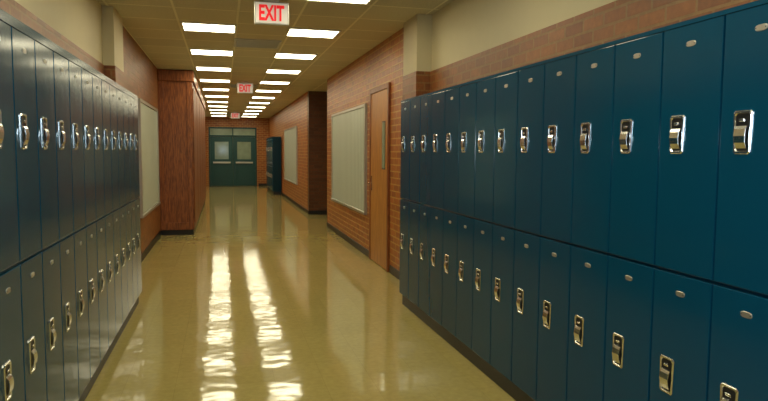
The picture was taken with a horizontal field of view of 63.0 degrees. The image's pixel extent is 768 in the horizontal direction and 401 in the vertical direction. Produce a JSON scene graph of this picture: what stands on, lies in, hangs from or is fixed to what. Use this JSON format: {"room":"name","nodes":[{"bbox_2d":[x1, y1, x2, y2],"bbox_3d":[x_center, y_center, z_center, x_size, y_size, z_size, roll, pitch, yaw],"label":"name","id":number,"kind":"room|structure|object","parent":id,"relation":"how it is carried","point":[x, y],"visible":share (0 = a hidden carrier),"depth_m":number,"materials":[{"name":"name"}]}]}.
{"room":"school corridor","nodes":[
{"label":"school corridor","id":0,"kind":"room"},
{"bbox_2d":[0,0,160,253],"bbox_3d":[-4.030,-0.840,11.065,0.300,2.850,30.500,-1,5,-14],"label":"wall","id":1,"kind":"structure","parent":0,"point":[95,33],"depth_m":5.87,"materials":[{"name":"beige paint"}]},
{"bbox_2d":[138,98,160,217],"bbox_3d":[-3.450,-0.632,9.263,0.045,1.560,2.300,-1,5,-14],"label":"display board","id":2,"kind":"object","parent":1,"relation":"attached to","point":[148,138],"visible":0.98,"depth_m":9.02,"materials":[{"name":"metal"}]},
{"bbox_2d":[141,230,160,262],"bbox_3d":[-3.336,0.717,8.819,0.012,0.100,4.180,-1,5,-14],"label":"baseboard","id":3,"kind":"structure","parent":1,"relation":"attached to","point":[150,246],"depth_m":9.22,"materials":[{"name":"black rubber"}]},
{"bbox_2d":[205,117,268,185],"bbox_3d":[-6.311,-2.032,26.280,2.975,2.850,0.200,-1,5,-14],"label":"wall","id":4,"kind":"structure","parent":0,"point":[261,125],"depth_m":26.32,"materials":[{"name":"orange brick"}]},
{"bbox_2d":[208,127,256,185],"bbox_3d":[-6.309,-1.826,26.209,1.940,2.450,0.170,-1,5,-14],"label":"door","id":5,"kind":"structure","parent":4,"relation":"in","point":[233,150],"depth_m":26.20,"materials":[{"name":"teal paint"}]},
{"bbox_2d":[97,0,453,117],"bbox_3d":[-1.139,-2.356,11.792,6.300,0.100,30.700,-1,5,-14],"label":"ceiling","id":6,"kind":"structure","parent":0,"point":[155,26],"depth_m":7.75,"materials":[{"name":"tile"}]},
{"bbox_2d":[180,21,236,32],"bbox_3d":[-1.958,-1.936,7.027,0.590,0.014,0.470,-1,5,-14],"label":"recessed light","id":7,"kind":"object","parent":6,"relation":"in","point":[186,26],"visible":1,"depth_m":7.00,"materials":[{"name":"beige plastic"}]},
{"bbox_2d":[189,48,233,55],"bbox_3d":[-2.412,-2.076,8.795,0.590,0.014,0.470,-1,5,-14],"label":"recessed light","id":8,"kind":"object","parent":6,"relation":"in","point":[214,52],"visible":1,"depth_m":8.77,"materials":[{"name":"beige plastic"}]},
{"bbox_2d":[191,50,231,55],"bbox_3d":[-2.412,-2.077,8.794,0.550,0.009,0.430,-1,5,-14],"label":"diffuser","id":9,"kind":"object","parent":8,"relation":"attached to","point":[193,52],"depth_m":8.79,"materials":[{"name":"beige plastic"}]},
{"bbox_2d":[195,66,231,71],"bbox_3d":[-2.866,-2.216,10.562,0.590,0.014,0.470,-1,5,-14],"label":"recessed light","id":10,"kind":"object","parent":6,"relation":"in","point":[200,68],"visible":1,"depth_m":10.49,"materials":[{"name":"beige plastic"}]},
{"bbox_2d":[196,67,230,70],"bbox_3d":[-2.866,-2.217,10.562,0.550,0.009,0.430,-1,5,-14],"label":"diffuser","id":11,"kind":"object","parent":10,"relation":"attached to","point":[197,68],"depth_m":10.50,"materials":[{"name":"beige plastic"}]},
{"bbox_2d":[199,78,230,82],"bbox_3d":[-3.320,-2.355,12.329,0.590,0.014,0.470,-1,5,-14],"label":"recessed light","id":12,"kind":"object","parent":6,"relation":"in","point":[200,80],"visible":1,"depth_m":12.27,"materials":[{"name":"beige plastic"}]},
{"bbox_2d":[200,79,229,81],"bbox_3d":[-3.320,-2.357,12.329,0.550,0.009,0.430,-1,5,-14],"label":"diffuser","id":13,"kind":"object","parent":12,"relation":"attached to","point":[201,80],"depth_m":12.27,"materials":[{"name":"beige plastic"}]},
{"bbox_2d":[202,88,229,90],"bbox_3d":[-3.774,-2.495,14.096,0.590,0.014,0.470,-1,5,-14],"label":"recessed light","id":14,"kind":"object","parent":6,"relation":"in","point":[208,89],"visible":1,"depth_m":14.07,"materials":[{"name":"beige plastic"}]},
{"bbox_2d":[204,95,228,97],"bbox_3d":[-4.228,-2.635,15.864,0.590,0.014,0.470,-1,5,-14],"label":"recessed light","id":15,"kind":"object","parent":6,"relation":"in","point":[222,96],"visible":1,"depth_m":15.86,"materials":[{"name":"beige plastic"}]},
{"bbox_2d":[206,101,227,102],"bbox_3d":[-4.683,-2.775,17.631,0.590,0.014,0.470,-1,5,-14],"label":"recessed light","id":16,"kind":"object","parent":6,"relation":"in","point":[206,101],"visible":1,"depth_m":17.50,"materials":[{"name":"beige plastic"}]},
{"bbox_2d":[209,109,226,110],"bbox_3d":[-5.591,-3.054,21.165,0.590,0.014,0.470,-1,5,-14],"label":"recessed light","id":17,"kind":"object","parent":6,"relation":"in","point":[209,109],"visible":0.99,"depth_m":20.98,"materials":[{"name":"beige plastic"}]},
{"bbox_2d":[231,112,239,118],"bbox_3d":[-5.268,-3.023,22.224,0.310,0.235,0.070,-1,5,-14],"label":"exit sign","id":18,"kind":"object","parent":6,"relation":"hanging from","point":[234,115],"visible":0.99,"depth_m":22.20,"materials":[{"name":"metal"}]},
{"bbox_2d":[229,84,257,87],"bbox_3d":[-2.990,-2.431,13.355,0.580,0.016,0.580,-1,5,-14],"label":"ceiling vent","id":19,"kind":"object","parent":6,"relation":"in","point":[231,85],"visible":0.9,"depth_m":13.33,"materials":[{"name":"metal"}]},
{"bbox_2d":[237,81,252,93],"bbox_3d":[-2.774,-2.255,12.519,0.310,0.235,0.070,-1,5,-14],"label":"exit sign","id":20,"kind":"object","parent":6,"relation":"hanging from","point":[245,87],"visible":1,"depth_m":12.49,"materials":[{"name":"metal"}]},
{"bbox_2d":[246,106,265,107],"bbox_3d":[-4.013,-2.929,19.686,0.590,0.014,0.470,-1,5,-14],"label":"recessed light","id":21,"kind":"object","parent":6,"relation":"in","point":[247,106],"visible":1,"depth_m":19.76,"materials":[{"name":"beige plastic"}]},
{"bbox_2d":[234,38,281,48],"bbox_3d":[-1.628,-2.012,8.054,0.580,0.016,0.580,-1,5,-14],"label":"ceiling vent","id":22,"kind":"object","parent":6,"relation":"in","point":[238,42],"visible":1,"depth_m":8.01,"materials":[{"name":"metal"}]},
{"bbox_2d":[249,102,269,103],"bbox_3d":[-3.559,-2.789,17.918,0.590,0.014,0.470,-1,5,-14],"label":"recessed light","id":23,"kind":"object","parent":6,"relation":"in","point":[249,102],"visible":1,"depth_m":17.76,"materials":[{"name":"beige plastic"}]},
{"bbox_2d":[252,96,275,98],"bbox_3d":[-3.105,-2.649,16.151,0.590,0.014,0.470,-1,5,-14],"label":"recessed light","id":24,"kind":"object","parent":6,"relation":"in","point":[258,97],"visible":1,"depth_m":16.09,"materials":[{"name":"beige plastic"}]},
{"bbox_2d":[253,97,274,98],"bbox_3d":[-3.105,-2.651,16.151,0.550,0.009,0.430,-1,5,-14],"label":"diffuser","id":25,"kind":"object","parent":24,"relation":"attached to","point":[253,97],"depth_m":16.10,"materials":[{"name":"beige plastic"}]},
{"bbox_2d":[255,89,281,92],"bbox_3d":[-2.651,-2.510,14.384,0.590,0.014,0.470,-1,5,-14],"label":"recessed light","id":26,"kind":"object","parent":6,"relation":"in","point":[256,90],"visible":1,"depth_m":14.44,"materials":[{"name":"beige plastic"}]},
{"bbox_2d":[256,90,280,91],"bbox_3d":[-2.651,-2.511,14.384,0.550,0.009,0.430,-1,5,-14],"label":"diffuser","id":27,"kind":"object","parent":26,"relation":"attached to","point":[256,90],"depth_m":14.33,"materials":[{"name":"beige plastic"}]},
{"bbox_2d":[254,0,288,25],"bbox_3d":[-1.024,-1.717,5.710,0.310,0.235,0.070,-1,5,-14],"label":"exit sign","id":28,"kind":"object","parent":6,"relation":"hanging from","point":[266,12],"visible":1,"depth_m":5.68,"materials":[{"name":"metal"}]},
{"bbox_2d":[259,81,289,84],"bbox_3d":[-2.196,-2.370,12.617,0.590,0.014,0.470,-1,5,-14],"label":"recessed light","id":29,"kind":"object","parent":6,"relation":"in","point":[261,82],"visible":1,"depth_m":12.56,"materials":[{"name":"beige plastic"}]},
{"bbox_2d":[265,69,301,73],"bbox_3d":[-1.742,-2.230,10.849,0.590,0.014,0.470,-1,5,-14],"label":"recessed light","id":30,"kind":"object","parent":6,"relation":"in","point":[280,71],"visible":1,"depth_m":10.81,"materials":[{"name":"beige plastic"}]},
{"bbox_2d":[273,52,317,59],"bbox_3d":[-1.288,-2.090,9.082,0.590,0.014,0.470,-1,5,-14],"label":"recessed light","id":31,"kind":"object","parent":6,"relation":"in","point":[277,54],"visible":1,"depth_m":9.08,"materials":[{"name":"beige plastic"}]},
{"bbox_2d":[275,54,315,58],"bbox_3d":[-1.288,-2.092,9.082,0.550,0.009,0.430,-1,5,-14],"label":"diffuser","id":32,"kind":"object","parent":31,"relation":"attached to","point":[285,56],"depth_m":9.09,"materials":[{"name":"beige plastic"}]},
{"bbox_2d":[285,27,340,38],"bbox_3d":[-0.834,-1.950,7.315,0.590,0.014,0.470,-1,5,-14],"label":"recessed light","id":33,"kind":"object","parent":6,"relation":"in","point":[295,32],"visible":1,"depth_m":7.30,"materials":[{"name":"beige plastic"}]},
{"bbox_2d":[287,29,337,37],"bbox_3d":[-0.834,-1.952,7.315,0.550,0.009,0.430,-1,5,-14],"label":"diffuser","id":34,"kind":"object","parent":33,"relation":"attached to","point":[314,33],"depth_m":7.31,"materials":[{"name":"beige plastic"}]},
{"bbox_2d":[305,0,371,4],"bbox_3d":[-0.380,-1.811,5.548,0.590,0.014,0.470,-1,5,-14],"label":"recessed light","id":35,"kind":"object","parent":6,"relation":"in","point":[366,2],"visible":1,"depth_m":5.74,"materials":[{"name":"beige plastic"}]},
{"bbox_2d":[318,0,368,3],"bbox_3d":[-0.380,-1.812,5.548,0.550,0.009,0.430,-1,5,-14],"label":"diffuser","id":36,"kind":"object","parent":35,"relation":"attached to","point":[336,1],"depth_m":5.74,"materials":[{"name":"beige plastic"}]},
{"bbox_2d":[85,186,515,400],"bbox_3d":[-1.159,0.585,12.019,6.300,0.100,30.700,-1,5,-14],"label":"floor","id":37,"kind":"structure","parent":0,"point":[264,301],"depth_m":5.28,"materials":[{"name":"tile"}]},
{"bbox_2d":[0,8,24,400],"bbox_3d":[-1.529,0.296,2.268,0.335,1.975,0.305,-1,5,-14],"label":"locker","id":38,"kind":"object","parent":37,"relation":"on","point":[11,339],"visible":1,"depth_m":2.32,"materials":[{"name":"blue metal"}]},
{"bbox_2d":[11,16,46,400],"bbox_3d":[-1.605,0.273,2.563,0.335,1.975,0.305,-1,5,-14],"label":"locker","id":39,"kind":"object","parent":37,"relation":"on","point":[22,35],"visible":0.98,"depth_m":2.56,"materials":[{"name":"blue metal"}]},
{"bbox_2d":[33,30,63,400],"bbox_3d":[-1.681,0.249,2.857,0.335,1.975,0.305,-1,5,-14],"label":"locker","id":40,"kind":"object","parent":37,"relation":"on","point":[43,47],"visible":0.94,"depth_m":2.87,"materials":[{"name":"blue metal"}]},
{"bbox_2d":[53,42,78,400],"bbox_3d":[-1.756,0.226,3.152,0.335,1.975,0.305,-1,5,-14],"label":"locker","id":41,"kind":"object","parent":37,"relation":"on","point":[60,55],"visible":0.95,"depth_m":3.16,"materials":[{"name":"blue metal"}]},
{"bbox_2d":[68,52,89,400],"bbox_3d":[-1.832,0.203,3.447,0.335,1.975,0.305,-1,5,-14],"label":"locker","id":42,"kind":"object","parent":37,"relation":"on","point":[74,63],"visible":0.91,"depth_m":3.46,"materials":[{"name":"blue metal"}]},
{"bbox_2d":[81,60,99,398],"bbox_3d":[-1.908,0.179,3.741,0.335,1.975,0.305,-1,5,-14],"label":"locker","id":43,"kind":"object","parent":37,"relation":"on","point":[86,70],"visible":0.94,"depth_m":3.76,"materials":[{"name":"blue metal"}]},
{"bbox_2d":[92,67,108,380],"bbox_3d":[-1.983,0.156,4.036,0.335,1.975,0.305,-1,5,-14],"label":"locker","id":44,"kind":"object","parent":37,"relation":"on","point":[96,75],"visible":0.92,"depth_m":4.05,"materials":[{"name":"blue metal"}]},
{"bbox_2d":[101,73,115,364],"bbox_3d":[-2.059,0.133,4.330,0.335,1.975,0.305,-1,5,-14],"label":"locker","id":45,"kind":"object","parent":37,"relation":"on","point":[105,82],"visible":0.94,"depth_m":4.35,"materials":[{"name":"blue metal"}]},
{"bbox_2d":[109,78,121,349],"bbox_3d":[-2.135,0.110,4.625,0.335,1.975,0.305,-1,5,-14],"label":"locker","id":46,"kind":"object","parent":37,"relation":"on","point":[113,85],"visible":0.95,"depth_m":4.64,"materials":[{"name":"blue metal"}]},
{"bbox_2d":[116,83,127,338],"bbox_3d":[-2.210,0.086,4.919,0.335,1.975,0.305,-1,5,-14],"label":"locker","id":47,"kind":"object","parent":37,"relation":"on","point":[119,90],"visible":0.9,"depth_m":4.93,"materials":[{"name":"blue metal"}]},
{"bbox_2d":[123,87,132,327],"bbox_3d":[-2.286,0.063,5.214,0.335,1.975,0.305,-1,5,-14],"label":"locker","id":48,"kind":"object","parent":37,"relation":"on","point":[127,204],"visible":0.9,"depth_m":5.23,"materials":[{"name":"blue metal"}]},
{"bbox_2d":[128,90,137,317],"bbox_3d":[-2.362,0.040,5.508,0.335,1.975,0.305,-1,5,-14],"label":"locker","id":49,"kind":"object","parent":37,"relation":"on","point":[130,94],"visible":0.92,"depth_m":5.52,"materials":[{"name":"blue metal"}]},
{"bbox_2d":[133,94,141,309],"bbox_3d":[-2.437,0.016,5.803,0.335,1.975,0.305,-1,5,-14],"label":"locker","id":50,"kind":"object","parent":37,"relation":"on","point":[135,98],"visible":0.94,"depth_m":5.82,"materials":[{"name":"blue metal"}]},
{"bbox_2d":[157,69,205,234],"bbox_3d":[-4.508,-1.102,14.473,0.590,2.840,7.640,-1,5,-14],"label":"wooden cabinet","id":51,"kind":"object","parent":37,"relation":"on","point":[181,103],"visible":0.99,"depth_m":10.84,"materials":[{"name":"red wood"}]},
{"bbox_2d":[266,138,267,189],"bbox_3d":[-4.330,-1.383,23.887,0.310,1.952,0.305,-1,5,-14],"label":"locker","id":52,"kind":"object","parent":37,"relation":"on","point":[266,138],"visible":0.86,"depth_m":23.90,"materials":[{"name":"teal metal"}]},
{"bbox_2d":[267,138,267,175],"bbox_3d":[-4.179,-1.337,23.297,0.310,1.952,0.305,-1,5,-14],"label":"locker","id":53,"kind":"object","parent":37,"relation":"on","point":[267,138],"visible":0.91,"depth_m":23.32,"materials":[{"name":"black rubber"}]},
{"bbox_2d":[268,151,269,190],"bbox_3d":[-4.103,-1.313,23.003,0.310,1.952,0.305,-1,5,-14],"label":"locker","id":54,"kind":"object","parent":37,"relation":"on","point":[268,151],"visible":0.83,"depth_m":22.90,"materials":[{"name":"blue metal"}]},
{"bbox_2d":[269,138,270,191],"bbox_3d":[-3.952,-1.267,22.414,0.310,1.952,0.305,-1,5,-14],"label":"locker","id":55,"kind":"object","parent":37,"relation":"on","point":[269,138],"visible":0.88,"depth_m":22.37,"materials":[{"name":"blue metal"}]},
{"bbox_2d":[270,137,270,176],"bbox_3d":[-3.801,-1.220,21.825,0.310,1.952,0.305,-1,5,-14],"label":"locker","id":56,"kind":"object","parent":37,"relation":"on","point":[270,137],"visible":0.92,"depth_m":21.86,"materials":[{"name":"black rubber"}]},
{"bbox_2d":[271,137,272,193],"bbox_3d":[-3.725,-1.197,21.530,0.310,1.952,0.305,-1,5,-14],"label":"locker","id":57,"kind":"object","parent":37,"relation":"on","point":[271,137],"visible":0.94,"depth_m":21.46,"materials":[{"name":"blue metal"}]},
{"bbox_2d":[271,137,280,194],"bbox_3d":[-3.649,-1.173,21.236,0.310,1.952,0.305,-1,5,-14],"label":"locker","id":58,"kind":"object","parent":37,"relation":"on","point":[276,141],"visible":1,"depth_m":21.09,"materials":[{"name":"blue metal"}]},
{"bbox_2d":[399,98,411,310],"bbox_3d":[0.378,0.040,5.907,0.420,1.952,0.305,-1,5,-14],"label":"locker","id":59,"kind":"object","parent":37,"relation":"on","point":[405,104],"visible":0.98,"depth_m":5.85,"materials":[{"name":"blue metal"}]},
{"bbox_2d":[408,96,421,319],"bbox_3d":[0.453,0.063,5.612,0.420,1.952,0.305,-1,5,-14],"label":"locker","id":60,"kind":"object","parent":37,"relation":"on","point":[415,102],"visible":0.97,"depth_m":5.55,"materials":[{"name":"blue metal"}]},
{"bbox_2d":[418,92,432,328],"bbox_3d":[0.529,0.086,5.318,0.420,1.952,0.305,-1,5,-14],"label":"locker","id":61,"kind":"object","parent":37,"relation":"on","point":[425,207],"visible":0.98,"depth_m":5.25,"materials":[{"name":"blue metal"}]},
{"bbox_2d":[429,88,445,339],"bbox_3d":[0.605,0.109,5.023,0.420,1.952,0.305,-1,5,-14],"label":"locker","id":62,"kind":"object","parent":37,"relation":"on","point":[438,97],"visible":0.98,"depth_m":4.96,"materials":[{"name":"blue metal"}]},
{"bbox_2d":[442,84,459,351],"bbox_3d":[0.680,0.133,4.729,0.420,1.952,0.305,-1,5,-14],"label":"locker","id":63,"kind":"object","parent":37,"relation":"on","point":[452,94],"visible":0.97,"depth_m":4.67,"materials":[{"name":"blue metal"}]},
{"bbox_2d":[456,80,476,365],"bbox_3d":[0.756,0.156,4.434,0.420,1.952,0.305,-1,5,-14],"label":"locker","id":64,"kind":"object","parent":37,"relation":"on","point":[468,90],"visible":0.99,"depth_m":4.37,"materials":[{"name":"blue metal"}]},
{"bbox_2d":[472,74,495,380],"bbox_3d":[0.832,0.179,4.140,0.420,1.952,0.305,-1,5,-14],"label":"locker","id":65,"kind":"object","parent":37,"relation":"on","point":[486,86],"visible":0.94,"depth_m":4.08,"materials":[{"name":"blue metal"}]},
{"bbox_2d":[490,68,518,399],"bbox_3d":[0.907,0.203,3.845,0.420,1.952,0.305,-1,5,-14],"label":"locker","id":66,"kind":"object","parent":37,"relation":"on","point":[506,112],"visible":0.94,"depth_m":3.78,"materials":[{"name":"blue metal"}]},
{"bbox_2d":[512,60,545,400],"bbox_3d":[0.983,0.226,3.550,0.420,1.952,0.305,-1,5,-14],"label":"locker","id":67,"kind":"object","parent":37,"relation":"on","point":[531,82],"visible":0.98,"depth_m":3.48,"materials":[{"name":"blue metal"}]},
{"bbox_2d":[536,52,576,400],"bbox_3d":[1.059,0.249,3.256,0.420,1.952,0.305,-1,5,-14],"label":"locker","id":68,"kind":"object","parent":37,"relation":"on","point":[560,71],"visible":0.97,"depth_m":3.19,"materials":[{"name":"blue metal"}]},
{"bbox_2d":[567,41,616,400],"bbox_3d":[1.135,0.273,2.962,0.420,1.952,0.305,-1,5,-14],"label":"locker","id":69,"kind":"object","parent":37,"relation":"on","point":[595,79],"visible":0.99,"depth_m":2.88,"materials":[{"name":"blue metal"}]},
{"bbox_2d":[604,27,664,400],"bbox_3d":[1.210,0.296,2.667,0.420,1.952,0.305,-1,5,-14],"label":"locker","id":70,"kind":"object","parent":37,"relation":"on","point":[639,57],"visible":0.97,"depth_m":2.59,"materials":[{"name":"blue metal"}]},
{"bbox_2d":[649,10,725,400],"bbox_3d":[1.286,0.319,2.372,0.420,1.952,0.305,-1,5,-14],"label":"locker","id":71,"kind":"object","parent":37,"relation":"on","point":[694,49],"visible":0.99,"depth_m":2.29,"materials":[{"name":"blue metal"}]},
{"bbox_2d":[708,0,767,400],"bbox_3d":[1.362,0.342,2.078,0.420,1.952,0.305,-1,5,-14],"label":"locker","id":72,"kind":"object","parent":37,"relation":"on","point":[738,367],"visible":1,"depth_m":2.04,"materials":[{"name":"blue metal"}]},
{"bbox_2d":[269,0,756,270],"bbox_3d":[0.426,-0.897,12.206,3.100,2.850,30.500,-1,5,-14],"label":"wall","id":73,"kind":"structure","parent":0,"point":[464,41],"depth_m":6.15,"materials":[{"name":"brown brick"}]},
{"bbox_2d":[284,126,297,184],"bbox_3d":[-2.734,-1.321,18.247,0.045,1.560,3.400,-1,5,-14],"label":"display board","id":74,"kind":"object","parent":73,"relation":"attached to","point":[290,134],"visible":1,"depth_m":17.96,"materials":[{"name":"metal"}]},
{"bbox_2d":[282,192,308,214],"bbox_3d":[-2.603,0.023,17.869,0.012,0.100,6.800,-1,5,-14],"label":"baseboard","id":75,"kind":"structure","parent":73,"relation":"attached to","point":[302,208],"depth_m":16.88,"materials":[{"name":"black rubber"}]},
{"bbox_2d":[309,210,326,214],"bbox_3d":[-0.352,0.265,14.939,2.880,0.100,0.012,-1,5,-14],"label":"baseboard","id":76,"kind":"structure","parent":73,"relation":"attached to","point":[311,212],"depth_m":14.63,"materials":[{"name":"black rubber"}]},
{"bbox_2d":[327,222,368,256],"bbox_3d":[-0.661,0.607,10.492,0.012,0.100,3.700,-1,5,-14],"label":"baseboard","id":77,"kind":"structure","parent":73,"relation":"attached to","point":[345,237],"depth_m":10.05,"materials":[{"name":"black rubber"}]},
{"bbox_2d":[331,103,366,214],"bbox_3d":[-0.606,-0.680,10.146,0.045,1.560,2.800,-1,5,-14],"label":"display board","id":78,"kind":"object","parent":73,"relation":"attached to","point":[349,126],"visible":1,"depth_m":9.87,"materials":[{"name":"metal"}]},
{"bbox_2d":[368,82,390,271],"bbox_3d":[-0.086,-0.306,8.072,0.075,2.300,1.000,-1,5,-14],"label":"door","id":79,"kind":"structure","parent":73,"relation":"in","point":[380,97],"depth_m":8.00,"materials":[{"name":"red wood"}]},
{"bbox_2d":[389,265,399,278],"bbox_3d":[0.154,0.858,7.320,0.012,0.100,0.670,-1,5,-14],"label":"baseboard","id":80,"kind":"structure","parent":73,"relation":"attached to","point":[392,270],"depth_m":7.41,"materials":[{"name":"black rubber"}]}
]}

